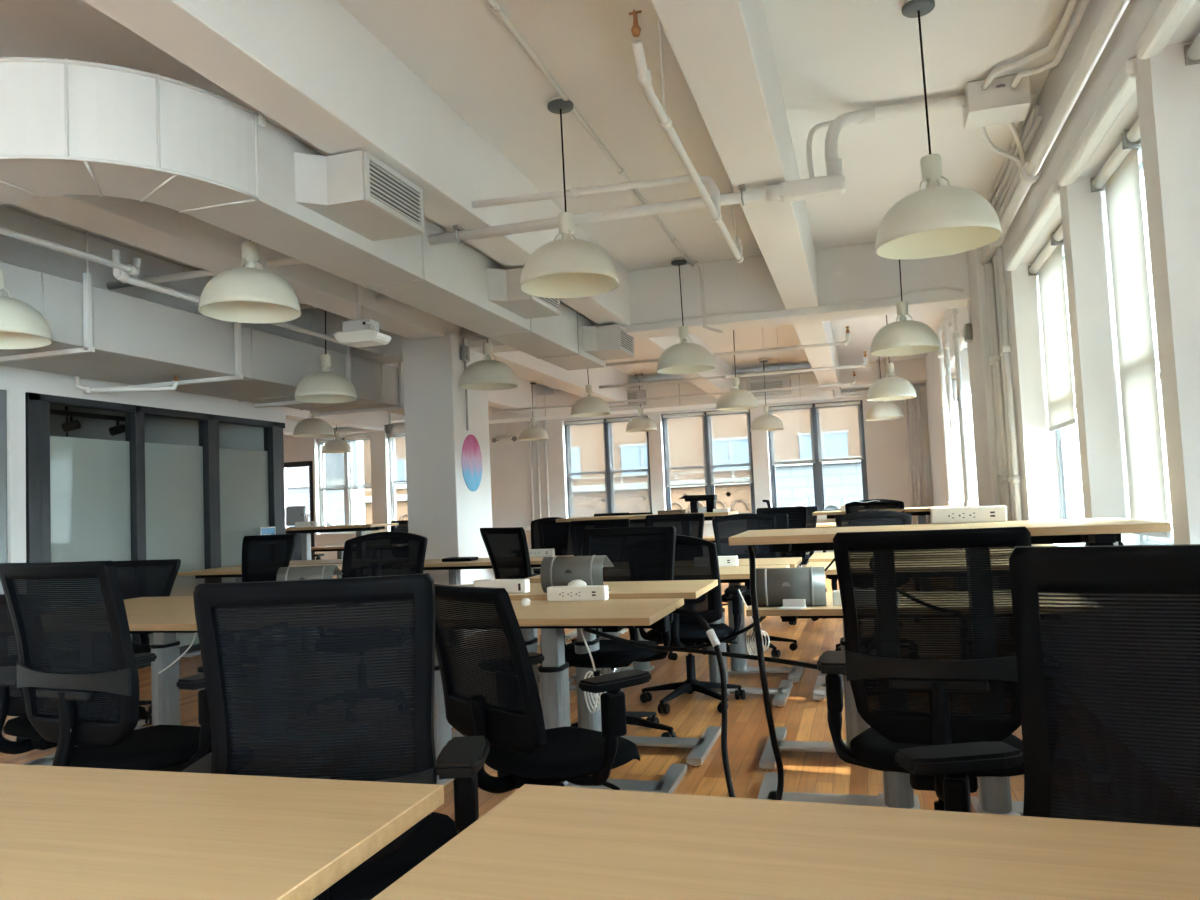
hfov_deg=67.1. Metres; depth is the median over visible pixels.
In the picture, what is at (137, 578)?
office chair
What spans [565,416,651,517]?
window
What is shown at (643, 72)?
pipe
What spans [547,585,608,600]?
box
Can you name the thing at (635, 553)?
office chair
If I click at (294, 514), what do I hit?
monitor
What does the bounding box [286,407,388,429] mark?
beam
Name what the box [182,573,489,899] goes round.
office chair
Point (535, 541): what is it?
office chair
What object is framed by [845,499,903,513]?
office chair
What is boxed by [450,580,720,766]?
desk
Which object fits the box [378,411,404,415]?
trim
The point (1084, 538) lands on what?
controller
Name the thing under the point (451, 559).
device
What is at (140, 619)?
desk
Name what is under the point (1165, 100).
wall
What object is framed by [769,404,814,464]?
roller blind
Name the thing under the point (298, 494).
stone building
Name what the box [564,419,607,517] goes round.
window pane
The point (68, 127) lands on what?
air duct
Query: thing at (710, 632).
power cable
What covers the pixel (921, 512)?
desk
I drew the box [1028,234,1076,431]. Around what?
roller blind
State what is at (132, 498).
glass wall
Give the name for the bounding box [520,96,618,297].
pendant lamp
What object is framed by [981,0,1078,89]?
conduit
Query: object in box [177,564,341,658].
desk
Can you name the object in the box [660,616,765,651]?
power cable
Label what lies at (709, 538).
desk
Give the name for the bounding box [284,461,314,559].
door
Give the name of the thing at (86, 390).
pipe
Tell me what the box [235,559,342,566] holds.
desk
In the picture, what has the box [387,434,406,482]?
roller blind
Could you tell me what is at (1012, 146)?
conduit
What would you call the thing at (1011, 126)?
conduit
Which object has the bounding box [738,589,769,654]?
coiled cord
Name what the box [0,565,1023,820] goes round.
floor
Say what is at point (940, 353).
pipe
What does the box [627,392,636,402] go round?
grille
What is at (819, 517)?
trim
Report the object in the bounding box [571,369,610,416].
pendant lamp
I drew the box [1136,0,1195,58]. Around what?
trim
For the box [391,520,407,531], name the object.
office chair
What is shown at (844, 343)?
pipe
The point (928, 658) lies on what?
office chair
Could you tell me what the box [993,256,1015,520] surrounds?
pipe
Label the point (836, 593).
box
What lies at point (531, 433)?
pendant lamp
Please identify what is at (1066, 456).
window
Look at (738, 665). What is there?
desk
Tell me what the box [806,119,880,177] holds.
conduit
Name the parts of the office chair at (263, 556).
panel, frame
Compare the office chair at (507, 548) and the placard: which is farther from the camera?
the placard
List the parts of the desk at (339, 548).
under frame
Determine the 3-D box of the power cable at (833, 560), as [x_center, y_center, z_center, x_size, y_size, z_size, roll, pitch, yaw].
[1.255,0.564,4.793,0.017,0.165,0.212,-1,-4,-27]
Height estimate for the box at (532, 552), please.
0.062 m
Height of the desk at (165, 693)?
0.730 m
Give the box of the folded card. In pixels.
[778,599,805,609]
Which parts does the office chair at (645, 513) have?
frame, panel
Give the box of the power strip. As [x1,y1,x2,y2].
[930,505,1006,523]
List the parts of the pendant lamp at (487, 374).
lamp shade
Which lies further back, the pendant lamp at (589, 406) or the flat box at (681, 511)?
the pendant lamp at (589, 406)
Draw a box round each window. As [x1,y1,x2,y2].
[318,436,372,533]
[389,433,406,520]
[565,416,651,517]
[662,409,755,513]
[768,400,868,510]
[1055,243,1079,518]
[1137,144,1173,544]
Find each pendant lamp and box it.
[0,269,52,348]
[198,240,300,322]
[293,411,333,436]
[294,311,356,402]
[322,425,350,452]
[459,337,517,389]
[518,381,548,440]
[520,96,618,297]
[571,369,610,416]
[626,373,656,431]
[657,257,714,373]
[716,330,758,410]
[750,359,783,430]
[866,356,903,420]
[867,315,916,400]
[870,259,939,356]
[875,0,1002,259]
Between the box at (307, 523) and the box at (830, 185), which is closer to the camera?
the box at (830, 185)
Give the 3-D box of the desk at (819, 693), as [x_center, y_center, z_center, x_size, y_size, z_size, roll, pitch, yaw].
[1.882,1.014,5.158,1.350,0.735,0.600,-4,-4,16]
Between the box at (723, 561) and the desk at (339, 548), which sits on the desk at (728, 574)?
the box at (723, 561)
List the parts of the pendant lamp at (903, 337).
cord, lamp shade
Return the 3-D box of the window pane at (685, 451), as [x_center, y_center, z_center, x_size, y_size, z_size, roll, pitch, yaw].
[1.495,-0.010,15.920,0.752,1.281,0.065,-4,-4,16]
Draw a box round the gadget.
[679,495,716,512]
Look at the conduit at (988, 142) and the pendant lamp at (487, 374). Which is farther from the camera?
the pendant lamp at (487, 374)
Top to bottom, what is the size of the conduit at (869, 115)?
0.498 m
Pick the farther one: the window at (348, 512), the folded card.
the window at (348, 512)
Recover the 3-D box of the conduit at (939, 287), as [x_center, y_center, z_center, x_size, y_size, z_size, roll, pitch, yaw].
[0.872,-1.189,7.971,4.354,0.064,0.024,-4,-4,16]
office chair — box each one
[0,560,211,771]
[0,594,156,753]
[113,559,180,725]
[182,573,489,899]
[195,534,296,588]
[286,533,324,560]
[342,531,427,577]
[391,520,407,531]
[434,584,650,793]
[480,527,570,677]
[531,517,562,574]
[538,519,573,555]
[564,526,675,736]
[566,519,629,646]
[594,512,628,516]
[607,512,652,526]
[639,535,746,713]
[645,513,707,660]
[712,513,797,656]
[756,506,818,624]
[799,506,826,591]
[817,526,1030,810]
[831,510,911,650]
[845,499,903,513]
[895,544,1199,826]
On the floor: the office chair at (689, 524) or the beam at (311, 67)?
the office chair at (689, 524)
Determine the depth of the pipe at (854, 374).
13.42 m
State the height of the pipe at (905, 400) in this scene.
2.880 m
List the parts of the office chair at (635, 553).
seat, panel, frame, leg, leg, armrest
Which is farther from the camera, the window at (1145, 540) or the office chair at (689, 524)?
the office chair at (689, 524)
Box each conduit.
[472,286,963,341]
[486,0,693,266]
[695,261,722,333]
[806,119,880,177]
[825,94,964,175]
[979,127,1022,220]
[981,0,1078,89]
[988,93,1035,203]
[992,105,1038,207]
[995,116,1041,213]
[998,123,1024,215]
[1011,0,1089,88]
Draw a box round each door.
[0,389,6,593]
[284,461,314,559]
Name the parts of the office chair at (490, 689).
panel, frame, seat, armrest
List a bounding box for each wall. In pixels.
[25,392,285,668]
[50,405,263,450]
[283,383,932,575]
[925,0,1199,545]
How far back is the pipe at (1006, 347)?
6.19 m
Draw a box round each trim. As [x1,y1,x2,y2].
[283,386,925,438]
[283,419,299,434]
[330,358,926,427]
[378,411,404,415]
[522,515,834,530]
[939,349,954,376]
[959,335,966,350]
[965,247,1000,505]
[1005,181,1060,270]
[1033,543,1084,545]
[1058,57,1136,185]
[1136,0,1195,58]
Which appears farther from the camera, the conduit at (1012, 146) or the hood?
the hood
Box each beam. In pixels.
[0,206,553,413]
[8,195,641,405]
[83,0,737,398]
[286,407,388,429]
[312,242,969,363]
[488,373,834,423]
[651,0,841,395]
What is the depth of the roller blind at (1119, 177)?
4.01 m
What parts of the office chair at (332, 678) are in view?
panel, seat, armrest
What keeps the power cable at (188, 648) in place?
hanging from the desk at (140, 619)
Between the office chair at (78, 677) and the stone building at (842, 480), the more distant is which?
the stone building at (842, 480)
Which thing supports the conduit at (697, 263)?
attached to the beam at (849, 272)
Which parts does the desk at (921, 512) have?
under frame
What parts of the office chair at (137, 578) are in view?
seat, panel, leg, frame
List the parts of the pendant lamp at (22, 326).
lamp shade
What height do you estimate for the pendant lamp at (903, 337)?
1.040 m
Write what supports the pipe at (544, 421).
on the floor
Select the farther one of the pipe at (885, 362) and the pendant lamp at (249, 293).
the pipe at (885, 362)
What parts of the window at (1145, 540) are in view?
sash, sash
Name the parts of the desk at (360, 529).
under frame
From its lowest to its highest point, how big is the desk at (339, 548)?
0.735 m
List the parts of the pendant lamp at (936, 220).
cord, lamp shade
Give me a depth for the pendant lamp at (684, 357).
7.68 m
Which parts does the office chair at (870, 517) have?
armrest, panel, frame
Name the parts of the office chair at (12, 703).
panel, frame, seat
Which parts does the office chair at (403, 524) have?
panel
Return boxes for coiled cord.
[580,628,605,713]
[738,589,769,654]
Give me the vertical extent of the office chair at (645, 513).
1.051 m
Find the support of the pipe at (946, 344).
on the floor
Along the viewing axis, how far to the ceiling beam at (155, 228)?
5.87 m
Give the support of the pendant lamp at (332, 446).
hanging from the ceiling
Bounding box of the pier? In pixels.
[6,390,25,562]
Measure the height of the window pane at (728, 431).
1.281 m
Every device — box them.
[442,557,477,561]
[461,338,469,429]
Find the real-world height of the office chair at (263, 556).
1.028 m
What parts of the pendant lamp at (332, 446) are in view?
lamp shade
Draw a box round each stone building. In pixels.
[286,466,358,527]
[775,460,862,509]
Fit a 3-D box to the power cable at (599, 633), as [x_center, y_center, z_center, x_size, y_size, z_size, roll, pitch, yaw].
[0.586,0.816,3.688,1.467,0.152,0.376,-6,-5,43]
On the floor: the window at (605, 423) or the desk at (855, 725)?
the desk at (855, 725)
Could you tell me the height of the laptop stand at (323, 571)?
0.172 m
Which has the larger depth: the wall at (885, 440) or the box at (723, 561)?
the wall at (885, 440)
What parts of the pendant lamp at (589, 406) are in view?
lamp shade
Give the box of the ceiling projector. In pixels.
[334,284,390,347]
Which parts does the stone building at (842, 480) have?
cornice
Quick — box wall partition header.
[0,365,285,422]
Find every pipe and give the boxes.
[0,226,140,275]
[74,375,178,393]
[106,257,304,288]
[112,249,383,354]
[210,295,392,317]
[428,184,781,244]
[472,174,700,207]
[492,355,855,412]
[528,421,533,520]
[535,420,540,518]
[543,420,549,516]
[599,332,866,388]
[606,326,849,365]
[629,10,742,262]
[876,359,880,402]
[884,359,888,401]
[904,399,915,524]
[911,384,920,506]
[916,384,928,523]
[937,321,953,505]
[943,310,960,505]
[951,308,970,506]
[981,0,1129,265]
[982,244,1009,504]
[988,264,1011,520]
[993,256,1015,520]
[996,247,1021,520]
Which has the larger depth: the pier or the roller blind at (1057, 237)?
the pier
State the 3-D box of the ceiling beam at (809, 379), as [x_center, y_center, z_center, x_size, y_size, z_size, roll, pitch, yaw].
[0.378,-0.921,15.075,6.800,0.570,0.782,-4,-4,16]
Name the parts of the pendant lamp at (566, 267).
ceiling plate, cord, lamp shade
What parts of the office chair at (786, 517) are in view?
panel, frame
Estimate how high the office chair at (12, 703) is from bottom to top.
0.922 m
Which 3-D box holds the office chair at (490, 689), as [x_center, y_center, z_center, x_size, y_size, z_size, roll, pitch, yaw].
[-0.197,0.869,2.863,0.662,0.929,0.662,-1,-4,-29]
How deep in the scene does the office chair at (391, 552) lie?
5.68 m
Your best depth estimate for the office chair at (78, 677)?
2.75 m
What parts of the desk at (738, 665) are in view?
floor plate, leg, leg, floor plate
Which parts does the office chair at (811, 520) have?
seat, panel, frame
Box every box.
[295,521,318,527]
[474,579,529,592]
[528,549,554,556]
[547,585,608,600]
[658,509,685,514]
[713,508,729,511]
[718,556,737,566]
[779,174,845,201]
[832,590,841,605]
[962,75,1031,129]
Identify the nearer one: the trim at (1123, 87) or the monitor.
the trim at (1123, 87)
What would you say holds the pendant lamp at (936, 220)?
hanging from the ceiling
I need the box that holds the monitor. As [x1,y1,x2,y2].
[285,506,305,527]
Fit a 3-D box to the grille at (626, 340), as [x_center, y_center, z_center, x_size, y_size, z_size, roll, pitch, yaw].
[0.235,-0.979,8.160,0.001,0.164,0.444,-4,-4,16]
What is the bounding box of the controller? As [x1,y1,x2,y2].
[1080,533,1123,545]
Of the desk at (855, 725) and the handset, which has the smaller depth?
the desk at (855, 725)
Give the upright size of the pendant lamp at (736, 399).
1.037 m
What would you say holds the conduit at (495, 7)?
attached to the ceiling
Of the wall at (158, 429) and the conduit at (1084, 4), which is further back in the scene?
the wall at (158, 429)
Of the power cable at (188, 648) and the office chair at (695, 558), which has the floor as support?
the office chair at (695, 558)
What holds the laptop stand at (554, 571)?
on the desk at (686, 589)
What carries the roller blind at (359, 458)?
attached to the window at (348, 512)
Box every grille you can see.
[369,161,418,221]
[540,297,557,307]
[621,331,632,351]
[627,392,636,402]
[750,381,782,392]
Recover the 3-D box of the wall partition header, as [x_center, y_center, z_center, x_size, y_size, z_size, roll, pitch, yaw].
[-5.444,-1.171,2.193,0.120,1.115,15.020,-4,-4,16]
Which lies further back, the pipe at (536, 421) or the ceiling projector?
the pipe at (536, 421)
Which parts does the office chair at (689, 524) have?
panel, frame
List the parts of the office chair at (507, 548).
panel, frame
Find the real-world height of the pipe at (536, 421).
2.880 m
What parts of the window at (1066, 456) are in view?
sash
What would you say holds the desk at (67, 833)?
on the floor
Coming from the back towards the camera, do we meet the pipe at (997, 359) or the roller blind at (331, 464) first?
the roller blind at (331, 464)
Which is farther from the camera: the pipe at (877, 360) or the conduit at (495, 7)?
the pipe at (877, 360)
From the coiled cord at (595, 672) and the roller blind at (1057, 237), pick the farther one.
the roller blind at (1057, 237)
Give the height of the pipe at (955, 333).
2.899 m
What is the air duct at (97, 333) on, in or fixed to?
hanging from the ceiling
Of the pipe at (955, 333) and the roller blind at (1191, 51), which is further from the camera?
the pipe at (955, 333)
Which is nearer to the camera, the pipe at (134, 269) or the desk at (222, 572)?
the pipe at (134, 269)
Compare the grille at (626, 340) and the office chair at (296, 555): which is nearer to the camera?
the grille at (626, 340)
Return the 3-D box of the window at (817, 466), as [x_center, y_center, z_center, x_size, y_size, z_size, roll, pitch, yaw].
[3.689,0.153,15.374,1.590,1.890,0.120,-4,-4,16]
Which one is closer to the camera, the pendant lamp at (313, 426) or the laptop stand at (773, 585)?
the laptop stand at (773, 585)
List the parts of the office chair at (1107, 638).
armrest, frame, panel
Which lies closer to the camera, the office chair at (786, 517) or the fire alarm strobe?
the fire alarm strobe
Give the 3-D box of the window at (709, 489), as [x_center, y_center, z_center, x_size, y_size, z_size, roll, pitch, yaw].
[1.911,0.264,15.893,1.580,1.890,0.120,-4,-4,16]
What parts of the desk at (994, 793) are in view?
floor plate, leg, under frame, leg, floor plate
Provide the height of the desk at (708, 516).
1.045 m
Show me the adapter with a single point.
(525, 601)
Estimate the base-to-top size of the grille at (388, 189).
0.164 m
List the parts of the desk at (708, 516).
under frame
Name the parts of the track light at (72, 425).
rail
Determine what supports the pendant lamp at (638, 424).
hanging from the ceiling
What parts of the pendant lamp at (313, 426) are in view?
lamp shade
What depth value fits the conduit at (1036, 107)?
5.45 m
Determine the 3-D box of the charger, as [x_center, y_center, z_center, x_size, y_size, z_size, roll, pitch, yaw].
[-0.102,0.613,4.061,0.096,0.064,0.096,-4,-4,16]
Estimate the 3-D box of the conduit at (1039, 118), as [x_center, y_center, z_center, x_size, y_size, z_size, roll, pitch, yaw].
[2.633,-1.708,5.828,0.035,0.035,2.160,-4,-4,16]
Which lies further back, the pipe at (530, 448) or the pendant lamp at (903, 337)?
the pipe at (530, 448)
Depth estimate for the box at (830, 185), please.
4.54 m
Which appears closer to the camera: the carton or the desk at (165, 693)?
the desk at (165, 693)
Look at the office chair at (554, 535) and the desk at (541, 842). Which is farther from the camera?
the office chair at (554, 535)
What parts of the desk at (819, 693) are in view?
under frame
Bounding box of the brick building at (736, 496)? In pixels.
[361,482,751,523]
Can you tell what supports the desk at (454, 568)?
on the floor
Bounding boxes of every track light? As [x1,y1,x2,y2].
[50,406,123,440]
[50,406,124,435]
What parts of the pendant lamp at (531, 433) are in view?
lamp shade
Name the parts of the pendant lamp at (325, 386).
lamp shade, cord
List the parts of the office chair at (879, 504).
panel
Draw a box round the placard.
[260,527,275,534]
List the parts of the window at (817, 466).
sash, sash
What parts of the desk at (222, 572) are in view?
under frame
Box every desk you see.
[0,763,443,899]
[22,607,204,765]
[124,596,193,729]
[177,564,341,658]
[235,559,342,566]
[286,523,398,559]
[311,545,343,577]
[371,784,1199,899]
[424,555,573,646]
[434,598,686,793]
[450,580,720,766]
[524,565,792,707]
[556,511,738,639]
[572,557,804,683]
[703,536,714,542]
[729,517,1171,815]
[746,593,869,771]
[797,523,835,566]
[805,562,843,701]
[809,552,834,675]
[812,506,971,618]
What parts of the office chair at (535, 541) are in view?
seat, panel, frame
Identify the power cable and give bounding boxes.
[158,633,196,673]
[584,628,845,674]
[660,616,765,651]
[670,608,735,797]
[747,545,783,799]
[824,557,834,570]
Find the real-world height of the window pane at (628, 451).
1.881 m
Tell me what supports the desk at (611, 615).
on the floor
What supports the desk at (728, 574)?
on the floor
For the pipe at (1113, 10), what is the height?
0.102 m
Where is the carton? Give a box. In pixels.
[840,505,844,510]
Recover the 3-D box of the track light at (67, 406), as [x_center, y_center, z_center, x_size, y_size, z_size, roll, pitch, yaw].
[-4.706,-0.723,8.415,0.040,1.320,1.100,-4,-4,16]
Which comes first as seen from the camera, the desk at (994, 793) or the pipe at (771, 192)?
the desk at (994, 793)
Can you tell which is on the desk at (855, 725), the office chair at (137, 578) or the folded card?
the folded card
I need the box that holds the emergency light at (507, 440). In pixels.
[492,423,516,444]
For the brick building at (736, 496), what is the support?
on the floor
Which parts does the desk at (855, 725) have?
under frame, floor plate, leg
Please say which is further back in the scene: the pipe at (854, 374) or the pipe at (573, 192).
the pipe at (854, 374)
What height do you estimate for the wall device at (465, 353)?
0.870 m
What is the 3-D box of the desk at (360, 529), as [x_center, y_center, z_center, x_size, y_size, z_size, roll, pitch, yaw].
[-2.967,1.373,10.098,1.300,1.050,0.620,-4,-4,16]
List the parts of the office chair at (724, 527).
seat, leg, panel, frame, leg, leg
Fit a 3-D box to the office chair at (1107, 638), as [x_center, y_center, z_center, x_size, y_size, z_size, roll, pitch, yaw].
[1.023,0.670,1.514,0.762,1.055,0.707,-2,-4,-14]
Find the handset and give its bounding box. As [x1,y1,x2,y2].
[762,500,770,507]
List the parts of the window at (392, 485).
sash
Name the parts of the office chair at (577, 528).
panel, frame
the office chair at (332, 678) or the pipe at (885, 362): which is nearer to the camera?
the office chair at (332, 678)
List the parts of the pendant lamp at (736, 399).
cord, lamp shade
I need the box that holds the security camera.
[384,412,395,435]
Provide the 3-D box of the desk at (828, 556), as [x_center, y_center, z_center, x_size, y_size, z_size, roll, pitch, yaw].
[2.057,1.033,5.752,1.350,0.755,0.600,-4,-4,16]
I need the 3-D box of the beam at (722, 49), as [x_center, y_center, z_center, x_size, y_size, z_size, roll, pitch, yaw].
[0.660,-1.632,4.162,0.270,0.500,22.200,-4,-4,16]
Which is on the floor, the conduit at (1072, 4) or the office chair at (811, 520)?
the office chair at (811, 520)
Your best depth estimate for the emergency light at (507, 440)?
16.71 m
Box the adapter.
[521,598,529,605]
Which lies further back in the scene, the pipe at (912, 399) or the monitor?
the pipe at (912, 399)
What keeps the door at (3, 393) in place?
in the wall partition header
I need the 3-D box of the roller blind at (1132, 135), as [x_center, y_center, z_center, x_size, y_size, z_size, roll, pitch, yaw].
[2.170,-0.826,3.478,0.065,1.061,0.576,-4,-4,16]
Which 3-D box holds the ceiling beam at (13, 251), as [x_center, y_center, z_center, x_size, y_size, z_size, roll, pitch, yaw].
[-4.098,-1.335,5.551,0.300,0.500,22.200,-4,-4,16]
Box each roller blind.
[317,438,344,490]
[344,436,371,488]
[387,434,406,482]
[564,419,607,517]
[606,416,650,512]
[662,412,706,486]
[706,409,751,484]
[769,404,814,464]
[814,400,862,461]
[951,371,957,400]
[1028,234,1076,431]
[1052,224,1075,408]
[1090,133,1170,538]
[1124,117,1159,379]
[1184,33,1199,65]
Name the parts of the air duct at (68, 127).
hanger rod, grille frame, grille frame, grille frame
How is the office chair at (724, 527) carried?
on the floor
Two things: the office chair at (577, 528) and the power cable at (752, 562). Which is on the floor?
the office chair at (577, 528)
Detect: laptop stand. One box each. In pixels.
[276,565,342,580]
[540,555,613,592]
[756,566,826,606]
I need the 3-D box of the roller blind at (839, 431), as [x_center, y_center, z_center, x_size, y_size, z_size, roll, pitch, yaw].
[4.016,-0.317,15.191,0.757,0.981,0.065,-4,-4,16]
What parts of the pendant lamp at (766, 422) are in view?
lamp shade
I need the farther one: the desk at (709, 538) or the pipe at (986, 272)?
the desk at (709, 538)
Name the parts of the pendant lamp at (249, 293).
lamp shade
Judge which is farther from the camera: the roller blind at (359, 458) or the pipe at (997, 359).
the roller blind at (359, 458)
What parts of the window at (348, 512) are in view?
sash, sash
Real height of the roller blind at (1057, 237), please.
1.041 m
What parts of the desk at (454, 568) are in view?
under frame, leg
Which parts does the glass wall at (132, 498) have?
post, post, head rail, rail, post, post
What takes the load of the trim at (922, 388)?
attached to the wall at (885, 440)
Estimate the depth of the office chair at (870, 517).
6.17 m
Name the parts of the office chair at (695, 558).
armrest, leg, leg, seat, panel, frame, leg, leg, armrest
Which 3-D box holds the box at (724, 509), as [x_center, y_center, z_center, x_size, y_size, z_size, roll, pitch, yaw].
[1.035,0.514,7.707,0.130,0.028,0.100,-4,-4,16]
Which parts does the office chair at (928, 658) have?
armrest, panel, seat, armrest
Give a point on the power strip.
(974, 514)
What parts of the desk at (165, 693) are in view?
leg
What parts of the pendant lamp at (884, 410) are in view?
lamp shade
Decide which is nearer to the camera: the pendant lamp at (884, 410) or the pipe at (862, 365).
the pipe at (862, 365)
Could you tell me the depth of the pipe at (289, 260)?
6.02 m
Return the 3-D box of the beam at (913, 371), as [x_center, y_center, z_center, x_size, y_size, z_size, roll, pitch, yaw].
[-1.474,-0.859,16.548,14.020,0.350,0.400,-4,-4,16]
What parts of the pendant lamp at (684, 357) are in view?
cord, lamp shade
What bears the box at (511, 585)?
on the desk at (686, 589)
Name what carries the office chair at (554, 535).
on the floor
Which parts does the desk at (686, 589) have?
floor plate, leg, leg, floor plate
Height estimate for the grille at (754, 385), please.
0.160 m
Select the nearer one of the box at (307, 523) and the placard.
the placard
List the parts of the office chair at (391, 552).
panel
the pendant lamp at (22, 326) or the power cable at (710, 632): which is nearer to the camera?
the power cable at (710, 632)
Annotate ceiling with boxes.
[0,0,1079,388]
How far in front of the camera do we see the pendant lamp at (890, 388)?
9.48 m
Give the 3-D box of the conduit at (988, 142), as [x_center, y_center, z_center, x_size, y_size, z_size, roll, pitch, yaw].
[2.583,-1.676,5.810,0.240,0.150,2.154,-4,-4,24]
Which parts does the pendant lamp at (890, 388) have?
lamp shade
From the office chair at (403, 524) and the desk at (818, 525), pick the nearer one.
the desk at (818, 525)
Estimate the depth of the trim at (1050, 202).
5.12 m
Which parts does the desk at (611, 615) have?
leg, floor plate, leg, under frame, floor plate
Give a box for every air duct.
[0,57,634,369]
[0,230,404,415]
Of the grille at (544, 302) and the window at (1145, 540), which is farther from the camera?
the grille at (544, 302)
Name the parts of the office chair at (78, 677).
panel, frame, seat, armrest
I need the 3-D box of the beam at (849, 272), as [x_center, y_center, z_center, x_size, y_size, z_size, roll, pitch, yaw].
[-3.550,-1.091,9.485,14.020,0.560,0.370,-4,-4,16]
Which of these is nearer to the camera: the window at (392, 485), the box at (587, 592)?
the box at (587, 592)
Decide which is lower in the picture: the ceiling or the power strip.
the power strip
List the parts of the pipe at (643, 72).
hanger rod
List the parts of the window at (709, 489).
sash, sash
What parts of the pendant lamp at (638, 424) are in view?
lamp shade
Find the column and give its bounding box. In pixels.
[402,333,493,584]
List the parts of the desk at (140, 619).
floor plate, under frame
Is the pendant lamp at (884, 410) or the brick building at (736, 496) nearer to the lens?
the pendant lamp at (884, 410)
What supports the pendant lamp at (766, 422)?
hanging from the ceiling
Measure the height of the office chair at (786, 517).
1.051 m
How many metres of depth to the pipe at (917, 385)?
14.62 m
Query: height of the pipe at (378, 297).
0.040 m
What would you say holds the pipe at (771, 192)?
attached to the beam at (722, 49)
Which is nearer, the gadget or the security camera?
the gadget
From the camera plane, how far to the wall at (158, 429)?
9.62 m
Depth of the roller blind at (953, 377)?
11.54 m
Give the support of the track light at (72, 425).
hanging from the ceiling
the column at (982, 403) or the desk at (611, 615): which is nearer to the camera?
the desk at (611, 615)
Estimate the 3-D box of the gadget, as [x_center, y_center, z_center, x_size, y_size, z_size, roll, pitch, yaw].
[0.849,0.467,7.847,0.320,0.155,0.160,-4,-4,16]
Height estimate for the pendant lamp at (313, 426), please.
1.050 m
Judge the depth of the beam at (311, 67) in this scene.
3.85 m
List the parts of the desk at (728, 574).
floor plate, leg, leg, under frame, floor plate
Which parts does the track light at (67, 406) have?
rail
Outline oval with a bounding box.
[461,435,481,490]
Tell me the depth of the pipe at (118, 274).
5.87 m
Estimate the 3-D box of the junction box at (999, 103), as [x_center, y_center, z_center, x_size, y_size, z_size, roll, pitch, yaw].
[2.072,-1.825,4.734,0.300,0.160,0.263,-4,-4,16]
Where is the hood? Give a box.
[679,495,716,501]
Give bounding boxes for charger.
[568,580,586,585]
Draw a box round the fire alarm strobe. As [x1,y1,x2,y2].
[962,300,972,341]
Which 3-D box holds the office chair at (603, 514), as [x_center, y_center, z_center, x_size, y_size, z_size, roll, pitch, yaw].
[0.120,1.362,12.046,0.662,1.031,0.636,-4,-4,27]
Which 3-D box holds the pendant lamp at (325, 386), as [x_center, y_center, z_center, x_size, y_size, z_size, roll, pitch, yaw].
[-2.328,-0.978,7.642,0.504,1.119,0.504,-4,-4,24]
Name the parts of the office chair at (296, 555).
panel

